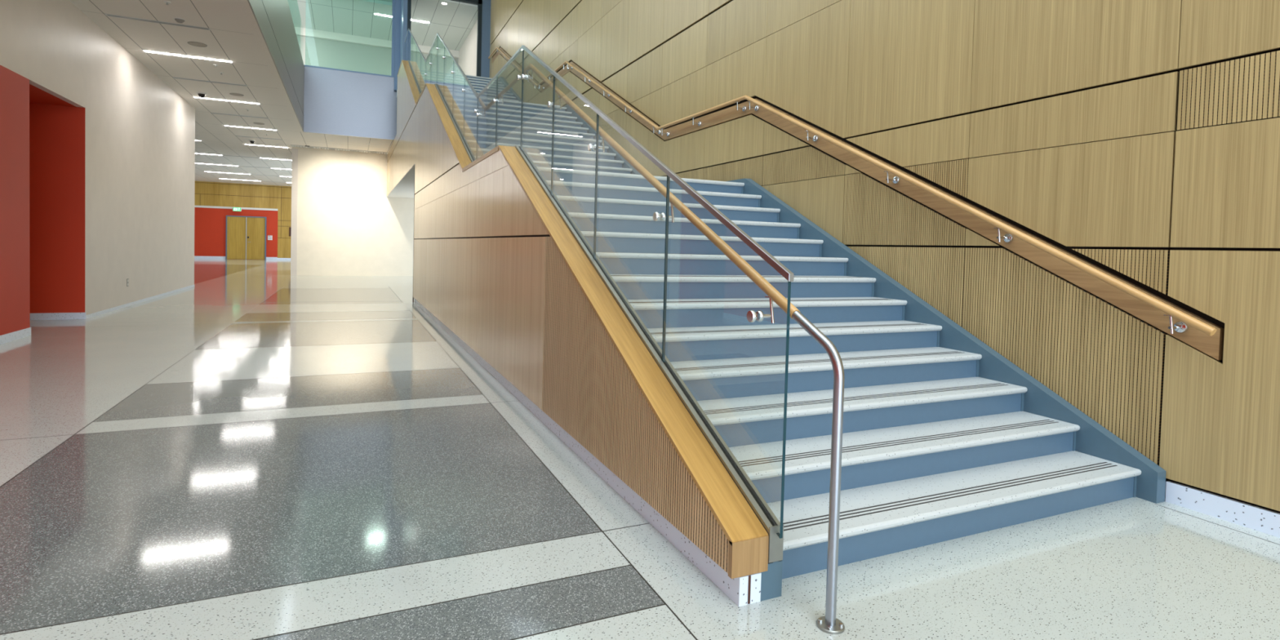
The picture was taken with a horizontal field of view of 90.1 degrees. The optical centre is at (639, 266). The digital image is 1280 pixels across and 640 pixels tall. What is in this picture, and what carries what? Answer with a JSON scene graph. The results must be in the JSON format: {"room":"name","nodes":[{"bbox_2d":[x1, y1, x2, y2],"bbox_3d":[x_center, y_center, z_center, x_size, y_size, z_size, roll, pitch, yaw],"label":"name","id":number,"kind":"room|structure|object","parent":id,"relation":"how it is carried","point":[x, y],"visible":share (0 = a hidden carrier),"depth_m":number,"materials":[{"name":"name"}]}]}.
{"room":"lobby with staircase","nodes":[
{"label":"lobby with staircase","id":0,"kind":"room"},
{"bbox_2d":[29,84,84,313],"bbox_3d":[-8.569,-0.789,8.452,1.400,3.200,2.030,1,2,-25],"label":"wall","id":1,"kind":"structure","parent":0,"point":[56,126],"depth_m":9.43,"materials":[{"name":"red paint"}]},
{"bbox_2d":[0,0,195,335],"bbox_3d":[-9.709,-1.315,2.529,8.400,4.537,26.540,1,2,-25],"label":"wall","id":2,"kind":"structure","parent":0,"point":[140,133],"depth_m":10.25,"materials":[{"name":"white paint"}]},
{"bbox_2d":[0,284,194,344],"bbox_3d":[-6.534,0.942,4.073,1.312,0.100,26.550,1,2,-25],"label":"baseboard","id":3,"kind":"structure","parent":2,"relation":"attached to","point":[11,336],"depth_m":9.49,"materials":[{"name":"stone"}]},
{"bbox_2d":[126,278,128,286],"bbox_3d":[-9.175,0.279,11.447,0.009,0.140,0.090,1,2,-25],"label":"wall outlet","id":4,"kind":"object","parent":2,"relation":"attached to","point":[127,279],"visible":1,"depth_m":11.43,"materials":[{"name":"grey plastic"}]},
{"bbox_2d":[69,0,393,186],"bbox_3d":[-12.702,-4.072,15.051,13.280,0.112,52.000,1,2,-25],"label":"ceiling","id":5,"kind":"structure","parent":0,"point":[234,35],"depth_m":13.09,"materials":[{"name":"tile"}]},
{"bbox_2d":[104,13,210,30],"bbox_3d":[-7.327,-3.730,9.738,1.300,0.008,0.090,1,2,-25],"label":"ceiling vent","id":6,"kind":"object","parent":5,"relation":"in","point":[106,15],"visible":1,"depth_m":9.72,"materials":[{"name":"metal"}]},
{"bbox_2d":[173,17,186,22],"bbox_3d":[-6.912,-3.696,9.599,0.150,0.045,0.150,1,2,-25],"label":"smoke detector","id":7,"kind":"object","parent":5,"relation":"attached to","point":[178,20],"visible":1,"depth_m":9.57,"materials":[{"name":"grey plastic"}]},
{"bbox_2d":[142,49,232,62],"bbox_3d":[-8.147,-3.803,11.550,1.334,0.010,0.090,1,2,-25],"label":"recessed light","id":8,"kind":"object","parent":5,"relation":"in","point":[143,50],"visible":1,"depth_m":11.52,"materials":[{"name":"white plastic"}]},
{"bbox_2d":[187,41,207,47],"bbox_3d":[-7.485,-3.765,10.809,0.280,0.008,0.280,1,2,-25],"label":"ceiling speaker","id":9,"kind":"object","parent":5,"relation":"attached to","point":[193,43],"visible":1,"depth_m":10.80,"materials":[{"name":"grey plastic"}]},
{"bbox_2d":[188,42,205,46],"bbox_3d":[-7.485,-3.764,10.809,0.244,0.002,0.244,1,2,-25],"label":"grille","id":10,"kind":"object","parent":9,"relation":"attached to","point":[197,44],"depth_m":10.81,"materials":[{"name":"white metal"}]},
{"bbox_2d":[196,91,206,97],"bbox_3d":[-9.917,-3.881,14.457,0.200,0.115,0.200,1,2,-25],"label":"dome camera","id":11,"kind":"object","parent":5,"relation":"attached to","point":[202,95],"visible":1,"depth_m":14.41,"materials":[{"name":"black plastic"}]},
{"bbox_2d":[172,76,247,86],"bbox_3d":[-8.988,-3.879,13.385,1.300,0.008,0.090,1,2,-25],"label":"ceiling vent","id":12,"kind":"object","parent":5,"relation":"in","point":[172,77],"visible":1,"depth_m":13.38,"materials":[{"name":"metal"}]},
{"bbox_2d":[193,96,260,104],"bbox_3d":[-9.795,-3.951,15.170,1.334,0.010,0.090,1,2,-25],"label":"recessed light","id":13,"kind":"object","parent":5,"relation":"in","point":[193,96],"visible":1,"depth_m":15.17,"materials":[{"name":"white plastic"}]},
{"bbox_2d":[229,93,244,96],"bbox_3d":[-9.166,-3.917,14.523,0.280,0.008,0.280,1,2,-25],"label":"ceiling speaker","id":14,"kind":"object","parent":5,"relation":"attached to","point":[232,94],"visible":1,"depth_m":14.50,"materials":[{"name":"grey plastic"}]},
{"bbox_2d":[211,112,268,118],"bbox_3d":[-10.641,-4.028,17.014,1.300,0.008,0.090,1,2,-25],"label":"ceiling vent","id":15,"kind":"object","parent":5,"relation":"in","point":[211,113],"visible":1,"depth_m":16.99,"materials":[{"name":"metal"}]},
{"bbox_2d":[224,124,276,130],"bbox_3d":[-11.473,-4.102,18.853,1.334,0.010,0.090,1,2,-25],"label":"recessed light","id":16,"kind":"object","parent":5,"relation":"in","point":[224,125],"visible":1,"depth_m":18.82,"materials":[{"name":"white plastic"}]},
{"bbox_2d":[235,135,279,139],"bbox_3d":[-12.306,-4.177,20.670,1.300,0.008,0.090,1,2,-25],"label":"ceiling vent","id":17,"kind":"object","parent":5,"relation":"in","point":[236,135],"visible":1,"depth_m":20.63,"materials":[{"name":"metal"}]},
{"bbox_2d":[244,143,287,147],"bbox_3d":[-13.109,-4.249,22.445,1.334,0.010,0.090,1,2,-25],"label":"recessed light","id":18,"kind":"object","parent":5,"relation":"in","point":[244,144],"visible":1,"depth_m":22.39,"materials":[{"name":"white plastic"}]},
{"bbox_2d":[290,144,387,154],"bbox_3d":[-10.657,-4.185,22.778,3.130,0.030,0.330,1,2,-25],"label":"ceiling vent","id":19,"kind":"object","parent":5,"relation":"in","point":[292,145],"visible":0.98,"depth_m":22.74,"materials":[{"name":"white plastic"}]},
{"bbox_2d":[194,181,291,259],"bbox_3d":[-21.321,-2.697,39.606,18.000,4.537,0.100,1,2,-25],"label":"wall","id":20,"kind":"structure","parent":0,"point":[210,224],"depth_m":38.20,"materials":[{"name":"red paint"}]},
{"bbox_2d":[194,204,277,210],"bbox_3d":[-25.828,-3.545,37.486,8.020,0.120,0.160,1,2,-25],"label":"trim","id":21,"kind":"structure","parent":20,"relation":"attached to","point":[195,206],"depth_m":38.08,"materials":[{"name":"white plastic"}]},
{"bbox_2d":[232,207,241,211],"bbox_3d":[-23.990,-3.434,38.080,0.440,0.240,0.303,1,2,-25],"label":"exit sign","id":22,"kind":"object","parent":20,"relation":"attached to","point":[234,209],"visible":1,"depth_m":37.96,"materials":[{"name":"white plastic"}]},
{"bbox_2d":[194,256,290,260],"bbox_3d":[-21.351,-0.507,39.610,18.000,0.160,0.030,1,2,-25],"label":"baseboard","id":23,"kind":"structure","parent":20,"relation":"attached to","point":[195,257],"depth_m":37.96,"materials":[{"name":"stone"}]},
{"bbox_2d":[195,182,291,238],"bbox_3d":[-21.282,-3.364,39.538,18.000,3.197,0.005,1,2,-25],"label":"trim","id":24,"kind":"structure","parent":20,"relation":"attached to","point":[281,197],"depth_m":38.84,"materials":[{"name":"brown wood"}]},
{"bbox_2d":[225,215,266,259],"bbox_3d":[-23.682,-1.755,38.443,2.080,2.600,0.130,1,2,-25],"label":"door","id":25,"kind":"structure","parent":20,"relation":"in","point":[246,236],"depth_m":38.44,"materials":[{"name":"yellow wood"}]},
{"bbox_2d":[267,235,272,239],"bbox_3d":[-22.574,-1.783,39.002,0.240,0.280,0.028,1,2,-25],"label":"wall sign","id":26,"kind":"object","parent":20,"relation":"attached to","point":[269,237],"visible":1,"depth_m":38.99,"materials":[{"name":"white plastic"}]},
{"bbox_2d":[288,226,291,236],"bbox_3d":[-21.424,-2.168,39.504,0.460,0.560,0.040,1,2,-25],"label":"display case","id":27,"kind":"object","parent":20,"relation":"attached to","point":[290,228],"visible":0.36,"depth_m":39.41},
{"bbox_2d":[247,0,304,132],"bbox_3d":[-4.226,-4.521,6.165,0.121,1.963,28.850,1,2,-25],"label":"wall","id":28,"kind":"structure","parent":0,"point":[273,18],"depth_m":13.36,"materials":[{"name":"white paint"}]},
{"bbox_2d":[287,0,302,58],"bbox_3d":[-4.167,-6.055,6.101,0.060,1.110,28.800,1,2,-25],"label":"window","id":29,"kind":"structure","parent":28,"relation":"in","point":[293,4],"depth_m":17.12,"materials":[{"name":"green glass"}]},
{"bbox_2d":[303,66,396,140],"bbox_3d":[-8.865,-5.040,19.848,2.780,1.963,0.080,1,2,-25],"label":"wall","id":30,"kind":"structure","parent":0,"point":[336,102],"depth_m":19.75,"materials":[{"name":"paint"}]},
{"bbox_2d":[304,0,400,91],"bbox_3d":[-8.762,-7.357,19.712,2.800,3.540,0.260,1,2,-25],"label":"window","id":31,"kind":"structure","parent":30,"relation":"in","point":[396,7],"depth_m":20.11,"materials":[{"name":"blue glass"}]},
{"bbox_2d":[292,146,413,273],"bbox_3d":[-10.532,-2.012,25.723,5.850,4.537,4.340,1,2,-25],"label":"wall","id":32,"kind":"structure","parent":0,"point":[348,223],"depth_m":23.31,"materials":[{"name":"beige paint"}]},
{"bbox_2d":[290,148,297,275],"bbox_3d":[-12.206,-1.934,22.569,0.190,4.477,0.015,1,2,-25],"label":"trim","id":33,"kind":"structure","parent":32,"relation":"attached to","point":[295,151],"depth_m":22.57,"materials":[{"name":"white paint"}]},
{"bbox_2d":[297,272,413,275],"bbox_3d":[-9.598,0.287,23.852,5.650,0.100,0.008,1,2,-25],"label":"baseboard","id":34,"kind":"structure","parent":32,"relation":"attached to","point":[298,273],"depth_m":23.35,"materials":[{"name":"beige paint"}]},
{"bbox_2d":[297,0,477,57],"bbox_3d":[-10.234,-8.271,20.747,10.400,0.350,5.370,1,2,-25],"label":"ceiling","id":35,"kind":"structure","parent":0,"point":[352,21],"depth_m":21.68,"materials":[{"name":"paint"}]},
{"bbox_2d":[373,13,391,17],"bbox_3d":[-8.431,-8.305,21.110,0.644,0.010,0.120,1,2,-25],"label":"recessed light","id":36,"kind":"object","parent":35,"relation":"in","point":[374,13],"visible":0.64,"depth_m":21.06,"materials":[{"name":"white plastic"}]},
{"bbox_2d":[410,18,429,23],"bbox_3d":[-7.481,-8.292,21.544,0.734,0.010,0.120,1,2,-25],"label":"recessed light","id":37,"kind":"object","parent":35,"relation":"in","point":[411,19],"visible":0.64,"depth_m":21.58,"materials":[{"name":"white plastic"}]},
{"bbox_2d":[302,0,490,75],"bbox_3d":[-10.279,-7.475,20.704,10.500,3.640,5.270,1,2,-25],"label":"wall","id":38,"kind":"structure","parent":0,"point":[319,52],"depth_m":23.29,"materials":[{"name":"paint"}]},
{"bbox_2d":[386,164,414,198],"bbox_3d":[-5.879,-2.398,19.282,2.716,0.015,11.180,1,2,-25],"label":"wall","id":39,"kind":"structure","parent":0,"point":[405,188],"depth_m":19.56,"materials":[{"name":"paint"}]},
{"bbox_2d":[457,19,477,75],"bbox_3d":[-6.237,-6.966,23.154,0.100,2.690,4.000,1,2,-25],"label":"wall","id":40,"kind":"structure","parent":0,"point":[467,60],"depth_m":22.50,"materials":[{"name":"white paint"}]},
{"bbox_2d":[0,258,1279,639],"bbox_3d":[-10.674,0.532,16.163,18.000,0.001,52.200,1,2,-25],"label":"floor","id":41,"kind":"structure","parent":0,"point":[255,450],"depth_m":2.92,"materials":[{"name":"stone"}]},
{"bbox_2d":[386,59,1166,606],"bbox_3d":[-3.272,-2.331,13.559,2.730,6.260,23.753,1,2,-25],"label":"staircase","id":42,"kind":"structure","parent":41,"relation":"on","point":[945,437],"depth_m":3.98,"materials":[{"name":"stone"}]},
{"bbox_2d":[412,194,414,302],"bbox_3d":[-4.829,-0.721,13.675,0.023,2.955,0.023,1,2,-25],"label":"trim","id":43,"kind":"structure","parent":42,"relation":"attached to","point":[414,194],"depth_m":13.67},
{"bbox_2d":[404,28,793,563],"bbox_3d":[-3.274,-2.804,10.743,0.062,7.101,18.738,1,2,-25],"label":"glass balustrade","id":44,"kind":"object","parent":42,"relation":"attached to","point":[438,73],"visible":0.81,"depth_m":3.48,"materials":[{"name":"glass"}]},
{"bbox_2d":[424,47,844,634],"bbox_3d":[-3.135,-2.661,10.522,0.172,7.104,18.667,1,2,-25],"label":"stair handrail","id":45,"kind":"object","parent":44,"relation":"attached to","point":[829,624],"visible":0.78,"depth_m":2.36,"materials":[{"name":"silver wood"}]},
{"bbox_2d":[489,0,1279,512],"bbox_3d":[0.940,-3.726,7.819,0.130,9.600,27.520,1,2,-25],"label":"wall","id":46,"kind":"structure","parent":0,"point":[1138,140],"depth_m":4.09,"materials":[{"name":"brown wood"}]},
{"bbox_2d":[400,0,490,77],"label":"window frame","id":47,"kind":"structure","parent":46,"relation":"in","point":[483,33],"depth_m":20.08,"materials":[{"name":"metal"}]},
{"bbox_2d":[488,46,1224,359],"bbox_3d":[-0.880,-3.029,11.560,0.161,6.313,18.619,1,2,-25],"label":"wall handrail","id":48,"kind":"object","parent":46,"relation":"attached to","point":[1202,335],"visible":0.91,"depth_m":4.51,"materials":[{"name":"brown wood"}]},
{"bbox_2d":[1164,480,1279,537],"bbox_3d":[4.648,1.365,-0.576,0.029,0.108,8.800,1,2,-25],"label":"baseboard","id":49,"kind":"structure","parent":46,"relation":"attached to","point":[1265,521],"depth_m":3.19,"materials":[{"name":"stone"}]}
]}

